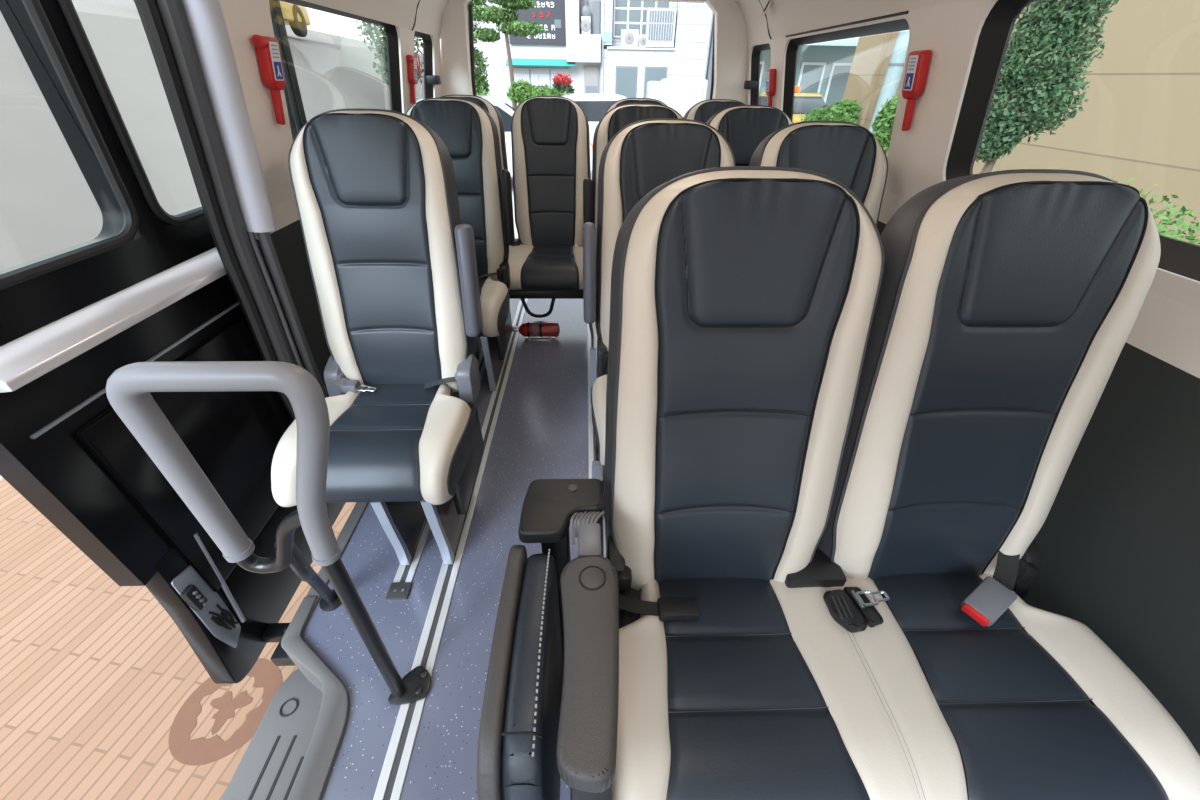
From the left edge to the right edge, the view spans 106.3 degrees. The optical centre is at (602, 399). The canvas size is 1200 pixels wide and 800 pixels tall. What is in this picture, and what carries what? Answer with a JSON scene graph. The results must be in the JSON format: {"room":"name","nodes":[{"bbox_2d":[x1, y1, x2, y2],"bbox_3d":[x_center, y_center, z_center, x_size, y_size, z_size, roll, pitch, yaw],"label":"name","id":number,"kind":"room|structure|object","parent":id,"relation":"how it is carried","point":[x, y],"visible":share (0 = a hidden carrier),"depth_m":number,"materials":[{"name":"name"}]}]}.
{"room":"vehicle interior","nodes":[
{"label":"vehicle interior","id":0,"kind":"room"},
{"bbox_2d":[251,219,330,391],"bbox_3d":[-1.073,-0.711,2.485,0.050,0.970,2.170,0,36,-2],"label":"wall","id":1,"kind":"structure","parent":0,"point":[288,241],"depth_m":1.51,"materials":[{"name":"grey plastic"}]},
{"bbox_2d":[0,0,345,683],"bbox_3d":[-1.050,-0.268,1.427,0.280,1.855,1.406,0,36,-2],"label":"door","id":2,"kind":"structure","parent":1,"relation":"in","point":[154,285],"depth_m":1.06,"materials":[{"name":"black paint"}]},
{"bbox_2d":[256,232,328,397],"bbox_3d":[-0.991,-0.096,1.562,0.038,0.952,0.062,0,36,-2],"label":"trim","id":3,"kind":"structure","parent":1,"relation":"attached to","point":[265,240],"depth_m":1.41,"materials":[{"name":"grey plastic"}]},
{"bbox_2d":[303,502,368,631],"bbox_3d":[-0.902,0.511,1.578,0.045,0.068,0.700,0,36,-2],"label":"trim","id":4,"kind":"structure","parent":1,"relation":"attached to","point":[348,529],"depth_m":1.57,"materials":[{"name":"grey"}]},
{"bbox_2d":[219,0,441,238],"bbox_3d":[-1.012,-1.365,2.017,0.151,0.640,2.170,0,36,-2],"label":"wall","id":5,"kind":"structure","parent":0,"point":[244,19],"depth_m":1.31,"materials":[{"name":"beige plastic"}]},
{"bbox_2d":[134,0,294,420],"bbox_3d":[-1.010,-0.302,1.322,0.120,1.566,0.062,-11,37,-16],"label":"trim","id":6,"kind":"structure","parent":5,"relation":"attached to","point":[148,11],"depth_m":1.12,"materials":[{"name":"black rubber"}]},
{"bbox_2d":[155,0,295,364],"bbox_3d":[-0.996,-0.326,1.355,0.138,1.569,0.077,-11,37,-16],"label":"trim","id":7,"kind":"structure","parent":5,"relation":"attached to","point":[171,11],"depth_m":1.15,"materials":[{"name":"grey rubber"}]},
{"bbox_2d":[180,0,275,232],"bbox_3d":[-0.953,-0.747,1.127,0.155,0.627,0.095,0,36,-2],"label":"trim","id":8,"kind":"structure","parent":5,"relation":"attached to","point":[205,20],"depth_m":1.12,"materials":[{"name":"grey plastic"}]},
{"bbox_2d":[251,35,285,124],"bbox_3d":[-0.933,-0.901,1.276,0.065,0.208,0.090,-2,36,-4],"label":"hammer","id":9,"kind":"object","parent":5,"relation":"attached to","point":[268,52],"visible":1,"depth_m":1.25,"materials":[{"name":"red plastic"}]},
{"bbox_2d":[271,44,278,57],"bbox_3d":[-0.905,-0.964,1.244,0.001,0.030,0.030,8,35,-8],"label":"print","id":10,"kind":"object","parent":9,"relation":"attached to","point":[271,44],"depth_m":1.24},
{"bbox_2d":[246,231,303,368],"bbox_3d":[-0.977,-0.342,1.381,0.101,1.563,0.042,-11,37,-16],"label":"trim","id":11,"kind":"structure","parent":5,"relation":"attached to","point":[251,236],"depth_m":1.39,"materials":[{"name":"grey plastic"}]},
{"bbox_2d":[279,0,401,112],"bbox_3d":[-1.008,-1.258,1.799,0.134,0.490,1.100,0,36,-2],"label":"window","id":12,"kind":"structure","parent":5,"relation":"in","point":[390,30],"depth_m":2.14,"materials":[{"name":"black plastic"}]},
{"bbox_2d":[406,55,416,103],"bbox_3d":[-0.979,-1.649,2.320,0.065,0.208,0.090,-2,36,-4],"label":"hammer","id":13,"kind":"object","parent":5,"relation":"attached to","point":[411,60],"visible":0.97,"depth_m":2.29,"materials":[{"name":"red plastic"}]},
{"bbox_2d":[412,0,419,30],"bbox_3d":[-0.792,-2.028,2.258,0.380,0.290,0.050,-14,38,-19],"label":"trim","id":14,"kind":"structure","parent":5,"relation":"attached to","point":[419,0],"depth_m":2.26,"materials":[{"name":"black plastic"}]},
{"bbox_2d":[414,31,440,98],"bbox_3d":[-1.038,-1.806,2.571,0.133,0.480,0.395,0,36,-2],"label":"window","id":15,"kind":"structure","parent":5,"relation":"in","point":[430,79],"depth_m":2.65,"materials":[{"name":"black plastic"}]},
{"bbox_2d":[303,299,607,799],"bbox_3d":[0.088,0.553,1.541,1.930,0.050,5.250,0,36,-2],"label":"floor","id":16,"kind":"structure","parent":0,"point":[541,430],"depth_m":1.41,"materials":[{"name":"plastic"}]},
{"bbox_2d":[106,361,430,704],"bbox_3d":[-0.672,0.313,0.963,0.504,0.994,0.188,21,40,25],"label":"grab rail","id":17,"kind":"object","parent":16,"relation":"on","point":[129,387],"visible":1,"depth_m":0.72,"materials":[{"name":"grey metal"}]},
{"bbox_2d":[287,654,322,692],"bbox_3d":[-0.686,1.450,0.471,0.199,0.200,2.508,-3,36,-6],"label":"trim","id":18,"kind":"structure","parent":16,"relation":"attached to","point":[307,675],"depth_m":1.31,"materials":[{"name":"grey"}]},
{"bbox_2d":[221,668,322,799],"bbox_3d":[-0.816,1.542,0.478,0.320,0.040,2.428,0,36,-2],"label":"trim","id":19,"kind":"structure","parent":18,"relation":"attached to","point":[302,723],"depth_m":1.26,"materials":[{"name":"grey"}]},
{"bbox_2d":[279,698,297,716],"bbox_3d":[-0.923,0.905,1.324,0.049,0.004,0.049,0,36,-2],"label":"trim","id":20,"kind":"structure","parent":19,"relation":"on","point":[293,699],"depth_m":1.32,"materials":[{"name":"black plastic"}]},
{"bbox_2d":[281,596,349,799],"bbox_3d":[-0.658,1.351,0.401,0.250,0.064,2.513,-3,36,-6],"label":"trim","id":21,"kind":"structure","parent":16,"relation":"attached to","point":[311,780],"depth_m":1.13,"materials":[{"name":"grey"}]},
{"bbox_2d":[271,108,483,564],"bbox_3d":[-0.663,-0.142,1.372,0.525,1.225,0.763,2,36,1],"label":"seat","id":22,"kind":"object","parent":16,"relation":"on","point":[392,260],"visible":0.98,"depth_m":1.35,"materials":[{"name":"black leather"}]},
{"bbox_2d":[271,383,470,506],"bbox_3d":[-0.672,0.097,1.413,0.514,0.170,0.523,0,36,-2],"label":"cushion","id":23,"kind":"object","parent":22,"relation":"on","point":[389,442],"depth_m":1.27,"materials":[{"name":"beige leather"}]},
{"bbox_2d":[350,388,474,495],"bbox_3d":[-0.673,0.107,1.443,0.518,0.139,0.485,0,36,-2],"label":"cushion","id":24,"kind":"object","parent":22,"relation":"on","point":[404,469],"depth_m":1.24,"materials":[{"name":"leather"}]},
{"bbox_2d":[385,582,411,599],"bbox_3d":[-0.637,0.598,1.409,0.066,0.012,0.056,0,36,-2],"label":"end cap","id":25,"kind":"object","parent":16,"relation":"attached to","point":[400,590],"visible":1,"depth_m":1.40,"materials":[{"name":"grey plastic"}]},
{"bbox_2d":[405,98,514,390],"bbox_3d":[-0.718,-0.727,2.197,0.525,1.225,0.763,2,36,1],"label":"seat","id":26,"kind":"object","parent":16,"relation":"on","point":[469,133],"visible":0.52,"depth_m":2.17,"materials":[{"name":"black leather"}]},
{"bbox_2d":[477,280,509,336],"bbox_3d":[-0.727,-0.479,2.268,0.518,0.139,0.485,0,36,-2],"label":"cushion","id":27,"kind":"object","parent":26,"relation":"on","point":[497,313],"depth_m":2.11,"materials":[{"name":"beige leather"}]},
{"bbox_2d":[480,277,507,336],"bbox_3d":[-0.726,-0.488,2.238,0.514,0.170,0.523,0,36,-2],"label":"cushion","id":28,"kind":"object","parent":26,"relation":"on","point":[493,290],"depth_m":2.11,"materials":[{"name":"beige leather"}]},
{"bbox_2d":[439,95,590,337],"bbox_3d":[-0.555,-1.066,2.681,1.022,1.225,0.745,0,36,-2],"label":"seat","id":29,"kind":"object","parent":16,"relation":"on","point":[550,135],"visible":0.41,"depth_m":2.65,"materials":[{"name":"black leather"}]},
{"bbox_2d":[508,244,582,289],"bbox_3d":[-0.555,-0.824,2.718,1.014,0.170,0.523,0,36,-2],"label":"cushion","id":30,"kind":"object","parent":29,"relation":"on","point":[532,266],"depth_m":2.56,"materials":[{"name":"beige leather"}]},
{"bbox_2d":[509,289,582,290],"bbox_3d":[-0.555,-0.814,2.748,1.018,0.139,0.485,0,36,-2],"label":"cushion","id":31,"kind":"object","parent":29,"relation":"on","point":[509,289],"depth_m":2.61,"materials":[{"name":"leather"}]},
{"bbox_2d":[512,322,559,341],"bbox_3d":[-0.412,-0.425,2.759,0.297,0.103,0.100,0,36,-2],"label":"fire extinguisher","id":32,"kind":"object","parent":16,"relation":"on","point":[540,331],"visible":0.94,"depth_m":2.73,"materials":[{"name":"red metal"}]},
{"bbox_2d":[477,478,603,799],"bbox_3d":[-0.088,0.568,0.894,0.167,0.676,0.503,2,36,1],"label":"seat","id":33,"kind":"object","parent":16,"relation":"on","point":[517,749],"visible":0.98,"depth_m":0.67,"materials":[{"name":"black leather"}]},
{"bbox_2d":[603,98,745,122],"bbox_3d":[0.467,-1.083,2.735,1.022,1.225,0.745,0,36,-2],"label":"seat","id":34,"kind":"object","parent":16,"relation":"on","point":[702,111],"visible":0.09,"depth_m":2.61,"materials":[{"name":"black leather"}]},
{"bbox_2d":[583,103,792,403],"bbox_3d":[0.429,-0.667,2.152,1.038,1.225,0.745,0,36,-2],"label":"seat","id":35,"kind":"object","parent":16,"relation":"on","point":[744,127],"visible":0.13,"depth_m":2.04,"materials":[{"name":"black leather"}]},
{"bbox_2d":[592,322,597,348],"bbox_3d":[0.437,-0.426,2.189,1.014,0.170,0.523,0,36,-2],"label":"cushion","id":36,"kind":"object","parent":35,"relation":"on","point":[594,334],"depth_m":1.99,"materials":[{"name":"beige leather"}]},
{"bbox_2d":[583,118,887,479],"bbox_3d":[0.457,-0.231,1.563,1.045,1.225,0.745,0,36,-2],"label":"seat","id":37,"kind":"object","parent":16,"relation":"on","point":[644,155],"visible":0.21,"depth_m":1.46,"materials":[{"name":"black leather"}]},
{"bbox_2d":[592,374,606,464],"bbox_3d":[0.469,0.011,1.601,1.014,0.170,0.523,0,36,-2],"label":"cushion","id":38,"kind":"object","parent":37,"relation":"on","point":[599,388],"depth_m":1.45,"materials":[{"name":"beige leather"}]},
{"bbox_2d":[591,368,607,459],"bbox_3d":[0.468,0.021,1.631,1.018,0.139,0.485,0,36,-2],"label":"cushion","id":39,"kind":"object","parent":37,"relation":"on","point":[599,428],"depth_m":1.44,"materials":[{"name":"beige leather"}]},
{"bbox_2d":[556,166,1199,799],"bbox_3d":[0.457,0.300,0.837,1.056,1.225,0.745,0,36,-2],"label":"seat","id":40,"kind":"object","parent":16,"relation":"on","point":[825,431],"visible":0.99,"depth_m":0.79,"materials":[{"name":"black leather"}]},
{"bbox_2d":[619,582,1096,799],"bbox_3d":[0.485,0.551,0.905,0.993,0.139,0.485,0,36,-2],"label":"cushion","id":41,"kind":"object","parent":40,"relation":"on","point":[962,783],"depth_m":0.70,"materials":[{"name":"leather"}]},
{"bbox_2d":[612,573,1199,799],"bbox_3d":[0.486,0.541,0.875,0.989,0.170,0.523,0,36,-2],"label":"cushion","id":42,"kind":"object","parent":40,"relation":"on","point":[733,686],"depth_m":0.79,"materials":[{"name":"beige leather"}]},
{"bbox_2d":[961,550,1019,626],"bbox_3d":[0.815,0.378,0.926,0.205,0.065,0.066,-26,43,-32],"label":"belt","id":43,"kind":"object","parent":40,"relation":"on","point":[994,595],"visible":1,"depth_m":0.90,"materials":[{"name":"grey"}]},
{"bbox_2d":[440,0,746,103],"bbox_3d":[-0.051,-1.703,3.136,2.050,1.850,0.080,0,36,-2],"label":"wall","id":44,"kind":"structure","parent":0,"point":[730,37],"depth_m":2.77,"materials":[{"name":"beige plastic"}]},
{"bbox_2d":[393,349,485,582],"bbox_3d":[-0.680,-0.188,2.507,0.058,0.005,2.670,0,36,-2],"label":"trim","id":45,"kind":"structure","parent":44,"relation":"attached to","point":[405,573],"depth_m":1.52,"materials":[{"name":"white metal"}]},
{"bbox_2d":[373,299,527,799],"bbox_3d":[-0.502,0.550,1.485,0.058,0.005,5.200,0,36,-2],"label":"floor rail","id":46,"kind":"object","parent":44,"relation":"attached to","point":[396,762],"depth_m":1.32,"materials":[{"name":"white metal"}]},
{"bbox_2d":[468,4,475,95],"bbox_3d":[-0.847,-1.688,3.172,0.114,1.662,0.026,0,36,-2],"label":"trim","id":47,"kind":"structure","parent":44,"relation":"attached to","point":[470,13],"depth_m":2.80,"materials":[{"name":"black rubber"}]},
{"bbox_2d":[587,323,605,557],"bbox_3d":[-0.014,0.546,1.501,0.058,0.005,5.200,0,36,-2],"label":"trim","id":48,"kind":"structure","parent":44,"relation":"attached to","point":[590,424],"depth_m":2.03,"materials":[{"name":"white"}]},
{"bbox_2d":[710,15,714,98],"bbox_3d":[0.725,-1.699,3.224,0.114,1.662,0.026,0,36,-2],"label":"trim","id":49,"kind":"structure","parent":44,"relation":"attached to","point":[712,76],"depth_m":2.91,"materials":[{"name":"black rubber"}]},
{"bbox_2d":[302,0,959,43],"bbox_3d":[0.041,-0.821,0.551,1.870,0.335,5.250,0,36,-2],"label":"ceiling","id":50,"kind":"structure","parent":0,"point":[784,17],"depth_m":2.02,"materials":[{"name":"beige plastic"}]},
{"bbox_2d":[761,0,772,14],"bbox_3d":[0.847,-2.013,2.269,0.055,0.105,0.080,4,36,5],"label":"ceiling vent","id":51,"kind":"object","parent":50,"relation":"in","point":[769,1],"visible":1,"depth_m":2.26,"materials":[{"name":"beige plastic"}]},
{"bbox_2d":[746,0,1199,377],"bbox_3d":[1.034,-0.472,0.840,0.151,0.660,5.250,0,36,-2],"label":"wall","id":52,"kind":"structure","parent":0,"point":[1166,327],"depth_m":1.29,"materials":[{"name":"beige plastic"}]},
{"bbox_2d":[744,43,770,104],"bbox_3d":[0.967,-1.859,2.712,0.133,0.455,0.400,0,36,-2],"label":"window","id":53,"kind":"structure","parent":52,"relation":"in","point":[753,84],"depth_m":2.79,"materials":[{"name":"black plastic"}]},
{"bbox_2d":[758,0,771,38],"bbox_3d":[0.738,-2.103,2.398,0.380,0.290,0.050,13,37,16],"label":"trim","id":54,"kind":"structure","parent":52,"relation":"attached to","point":[758,0],"depth_m":2.41,"materials":[{"name":"black plastic"}]},
{"bbox_2d":[766,69,775,106],"bbox_3d":[0.926,-1.704,2.489,0.064,0.208,0.071,0,36,-2],"label":"hammer","id":55,"kind":"object","parent":52,"relation":"attached to","point":[771,73],"visible":0.82,"depth_m":2.45,"materials":[{"name":"red plastic"}]},
{"bbox_2d":[783,19,908,120],"bbox_3d":[0.998,-1.310,1.949,0.128,0.455,1.100,0,36,-2],"label":"window","id":56,"kind":"structure","parent":52,"relation":"in","point":[902,24],"depth_m":2.03,"materials":[{"name":"black rubber"}]},
{"bbox_2d":[785,11,908,36],"bbox_3d":[0.929,-1.503,1.814,0.008,0.008,1.040,0,36,-2],"label":"trim","id":57,"kind":"structure","parent":52,"relation":"attached to","point":[904,12],"depth_m":1.67,"materials":[{"name":"black plastic"}]},
{"bbox_2d":[902,50,931,130],"bbox_3d":[0.962,-0.958,1.400,0.064,0.208,0.071,0,36,-2],"label":"hammer","id":58,"kind":"object","parent":52,"relation":"attached to","point":[918,62],"visible":1,"depth_m":1.37,"materials":[{"name":"red plastic"}]},
{"bbox_2d":[908,58,915,69],"bbox_3d":[0.934,-1.014,1.358,0.001,0.030,0.030,-9,36,4],"label":"print","id":59,"kind":"object","parent":58,"relation":"attached to","point":[910,58],"depth_m":1.36},
{"bbox_2d":[946,0,1199,280],"bbox_3d":[1.041,-0.486,0.781,0.132,0.480,1.180,0,36,-2],"label":"window","id":60,"kind":"structure","parent":52,"relation":"in","point":[1177,256],"depth_m":1.18,"materials":[{"name":"black plastic"}]},
{"bbox_2d":[877,221,1199,755],"bbox_3d":[1.073,0.181,1.311,0.050,0.950,5.250,0,36,-2],"label":"wall","id":61,"kind":"structure","parent":0,"point":[1118,541],"depth_m":0.89,"materials":[{"name":"grey plastic"}]},
{"label":"outside","id":62,"kind":"structure","parent":0,"visible":0},
{"bbox_2d":[0,174,591,478],"bbox_3d":[-0.336,-4.396,9.149,60.000,0.001,70.000,0,36,-2],"label":"ground","id":63,"kind":"structure","parent":62,"point":[515,229],"depth_m":7.23,"materials":[{"name":"concrete"}]},
{"bbox_2d":[0,478,355,799],"bbox_3d":[-2.072,2.040,0.155,2.040,0.013,14.000,0,36,-2],"label":"paving","id":64,"kind":"object","parent":63,"relation":"on","point":[96,675],"depth_m":1.60,"materials":[{"name":"brick"}]},
{"bbox_2d":[168,658,281,765],"bbox_3d":[-1.280,1.052,1.539,0.320,0.004,0.320,0,36,-2],"label":"medallion","id":65,"kind":"object","parent":64,"relation":"on","point":[199,751],"visible":0.86,"depth_m":1.51,"materials":[{"name":"ceramic"}]},
{"bbox_2d":[0,0,423,269],"bbox_3d":[-9.966,-7.059,9.329,12.800,3.850,36.000,0,36,-2],"label":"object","id":66,"kind":"object","parent":63,"relation":"on","point":[48,206],"visible":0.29,"depth_m":5.12,"materials":[{"name":"glass"}]},
{"bbox_2d":[133,0,310,36],"bbox_3d":[-8.514,-9.319,10.251,1.760,1.465,4.277,-3,36,-6],"label":"car","id":67,"kind":"object","parent":66,"relation":"on","point":[297,17],"visible":0.28,"depth_m":11.52,"materials":[{"name":"orange paint"}]},
{"bbox_2d":[354,20,423,85],"bbox_3d":[-4.967,-8.216,11.190,1.682,3.701,1.488,0,36,-2],"label":"leafy tree","id":68,"kind":"object","parent":66,"relation":"on","point":[381,55],"visible":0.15,"depth_m":10.77,"materials":[{"name":"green plant"}]},
{"bbox_2d":[440,0,489,92],"bbox_3d":[-3.776,-9.387,12.683,1.678,3.894,1.270,0,36,-2],"label":"pine tree","id":69,"kind":"object","parent":66,"relation":"on","point":[480,82],"visible":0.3,"depth_m":12.56,"materials":[{"name":"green plant"}]},
{"bbox_2d":[476,88,490,95],"bbox_3d":[-3.349,-7.439,12.034,1.437,1.492,1.339,0,36,-2],"label":"bush","id":70,"kind":"object","parent":63,"relation":"on","point":[481,91],"visible":0.02,"depth_m":11.65,"materials":[{"name":"green plant"}]},
{"bbox_2d":[416,95,592,176],"bbox_3d":[-2.391,-4.746,8.331,4.277,1.465,1.760,-8,37,-12],"label":"car","id":71,"kind":"object","parent":63,"relation":"on","point":[505,111],"visible":0.1,"depth_m":7.69,"materials":[{"name":"grey paint"}]},
{"bbox_2d":[472,0,545,110],"bbox_3d":[-2.479,-8.986,11.921,1.980,4.165,1.430,0,36,-2],"label":"pine tree","id":72,"kind":"object","parent":63,"relation":"on","point":[500,15],"visible":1,"depth_m":11.33,"materials":[{"name":"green plant"}]},
{"bbox_2d":[473,0,600,109],"bbox_3d":[-3.057,-18.298,20.336,5.900,9.450,3.450,0,36,-2],"label":"building","id":73,"kind":"structure","parent":63,"relation":"on","point":[563,48],"depth_m":20.51,"materials":[{"name":"grey paint"}]},
{"bbox_2d":[513,68,529,105],"bbox_3d":[-3.880,-14.819,21.431,0.880,1.600,0.080,0,36,-2],"label":"roller shutter","id":74,"kind":"object","parent":73,"relation":"hanging from","point":[519,73],"depth_m":21.08,"materials":[{"name":"white metal"}]},
{"bbox_2d":[530,68,549,86],"bbox_3d":[-2.930,-14.826,21.463,0.880,1.600,0.080,0,36,-2],"label":"roller shutter","id":75,"kind":"object","parent":73,"relation":"hanging from","point":[538,76],"depth_m":21.15,"materials":[{"name":"white metal"}]},
{"bbox_2d":[551,69,569,86],"bbox_3d":[-1.981,-14.833,21.495,0.880,1.600,0.080,0,36,-2],"label":"roller shutter","id":76,"kind":"object","parent":73,"relation":"hanging from","point":[553,71],"depth_m":21.08,"materials":[{"name":"white metal"}]},
{"bbox_2d":[581,16,590,33],"bbox_3d":[-0.750,-16.643,20.015,0.446,0.620,0.445,0,36,-2],"label":"air conditioner","id":77,"kind":"object","parent":73,"relation":"attached to","point":[585,20],"visible":0.95,"depth_m":19.83,"materials":[{"name":"grey paint"}]},
{"bbox_2d":[581,0,590,15],"bbox_3d":[-0.727,-17.170,19.696,0.420,0.710,0.350,0,36,-2],"label":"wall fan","id":78,"kind":"object","parent":73,"relation":"attached to","point":[585,11],"visible":1,"depth_m":19.63,"materials":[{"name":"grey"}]},
{"bbox_2d":[593,1,599,33],"bbox_3d":[-0.281,-16.966,20.014,0.310,1.160,0.100,0,36,-2],"label":"shutter","id":79,"kind":"object","parent":73,"relation":"hanging from","point":[596,4],"depth_m":19.96,"materials":[{"name":"grey metal"}]},
{"bbox_2d":[506,78,569,106],"bbox_3d":[-1.623,-7.703,12.247,1.897,1.720,1.674,0,36,-2],"label":"bush","id":80,"kind":"object","parent":63,"relation":"on","point":[521,91],"visible":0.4,"depth_m":11.74,"materials":[{"name":"green plant"}]},
{"bbox_2d":[552,73,575,92],"bbox_3d":[-1.318,-9.811,15.076,0.829,1.851,0.888,10,37,13],"label":"bush","id":81,"kind":"object","parent":63,"relation":"on","point":[561,83],"visible":0.62,"depth_m":14.55,"materials":[{"name":"red plant"}]},
{"bbox_2d":[561,93,626,142],"bbox_3d":[-0.073,-6.278,10.519,4.277,1.465,1.760,-3,36,-5],"label":"car","id":82,"kind":"object","parent":63,"relation":"on","point":[594,105],"visible":0.05,"depth_m":9.65,"materials":[{"name":"grey paint"}]},
{"bbox_2d":[600,0,713,99],"bbox_3d":[2.616,-18.410,20.627,5.440,9.450,3.200,0,36,-2],"label":"building","id":83,"kind":"structure","parent":63,"relation":"on","point":[679,35],"depth_m":20.53,"materials":[{"name":"grey paint"}]},
{"bbox_2d":[620,29,638,46],"bbox_3d":[1.234,-16.449,20.478,0.800,0.620,0.445,0,36,-2],"label":"air conditioner","id":84,"kind":"object","parent":83,"relation":"on","point":[629,37],"visible":0.91,"depth_m":20.32,"materials":[{"name":"grey paint"}]},
{"bbox_2d":[624,32,633,43],"bbox_3d":[1.208,-16.336,20.320,0.446,0.446,0.030,0,36,-2],"label":"fan grille","id":85,"kind":"object","parent":84,"relation":"attached to","point":[628,36],"depth_m":20.30,"materials":[{"name":"grey metal"}]},
{"bbox_2d":[638,35,645,46],"bbox_3d":[1.852,-16.384,20.548,0.380,0.450,0.445,0,36,-2],"label":"air conditioner","id":86,"kind":"object","parent":83,"relation":"on","point":[642,38],"visible":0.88,"depth_m":20.38,"materials":[{"name":"grey paint"}]},
{"bbox_2d":[640,36,645,44],"bbox_3d":[1.843,-16.272,20.391,0.324,0.324,0.030,0,36,-2],"label":"fan grille","id":87,"kind":"object","parent":86,"relation":"attached to","point":[642,38],"depth_m":20.37,"materials":[{"name":"grey"}]},
{"bbox_2d":[646,79,707,116],"bbox_3d":[1.386,-5.293,8.930,1.080,1.760,0.615,0,36,-2],"label":"tall cabinet","id":88,"kind":"object","parent":63,"relation":"on","point":[680,95],"visible":0.38,"depth_m":8.32,"materials":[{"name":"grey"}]},
{"bbox_2d":[759,86,825,122],"bbox_3d":[5.871,-8.938,14.228,1.760,1.620,4.277,-6,36,-10],"label":"taxi","id":89,"kind":"object","parent":63,"relation":"on","point":[803,102],"visible":0.1,"depth_m":13.31,"materials":[{"name":"orange paint"}]},
{"bbox_2d":[759,37,858,106],"bbox_3d":[9.050,-15.878,19.353,7.300,7.000,4.622,0,36,-2],"label":"building","id":90,"kind":"structure","parent":63,"relation":"on","point":[824,68],"depth_m":19.49,"materials":[{"name":"grey"}]},
{"bbox_2d":[801,98,861,122],"bbox_3d":[5.957,-7.114,11.866,1.616,1.418,1.377,0,36,-2],"label":"bush","id":91,"kind":"object","parent":63,"relation":"on","point":[846,110],"visible":0.65,"depth_m":11.54,"materials":[{"name":"green plant"}]},
{"bbox_2d":[870,95,897,153],"bbox_3d":[5.574,-5.043,8.799,0.826,1.622,0.842,0,36,-2],"label":"bush","id":92,"kind":"object","parent":63,"relation":"on","point":[882,126],"visible":0.44,"depth_m":8.54,"materials":[{"name":"green plant"}]},
{"bbox_2d":[869,30,908,131],"bbox_3d":[6.533,-8.165,9.414,0.360,6.000,0.360,0,36,-2],"label":"utility pole","id":93,"kind":"object","parent":63,"relation":"on","point":[894,73],"visible":0.46,"depth_m":9.94,"materials":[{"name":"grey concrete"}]},
{"bbox_2d":[842,0,1199,244],"bbox_3d":[8.051,-5.711,4.920,1.900,7.300,16.150,0,36,-2],"label":"stone wall","id":94,"kind":"structure","parent":63,"relation":"on","point":[1140,118],"depth_m":6.08,"materials":[{"name":"white stone"}]},
{"bbox_2d":[975,0,1118,172],"bbox_3d":[3.508,-2.305,3.848,0.769,2.902,0.745,22,41,26],"label":"tree","id":95,"kind":"object","parent":63,"relation":"on","point":[1034,84],"visible":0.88,"depth_m":3.48,"materials":[{"name":"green plant"}]},
{"bbox_2d":[1105,174,1199,245],"bbox_3d":[3.304,-0.121,2.133,0.896,1.189,4.042,0,36,-2],"label":"hedge","id":96,"kind":"object","parent":63,"relation":"on","point":[1184,211],"visible":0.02,"depth_m":2.63,"materials":[{"name":"green plant"}]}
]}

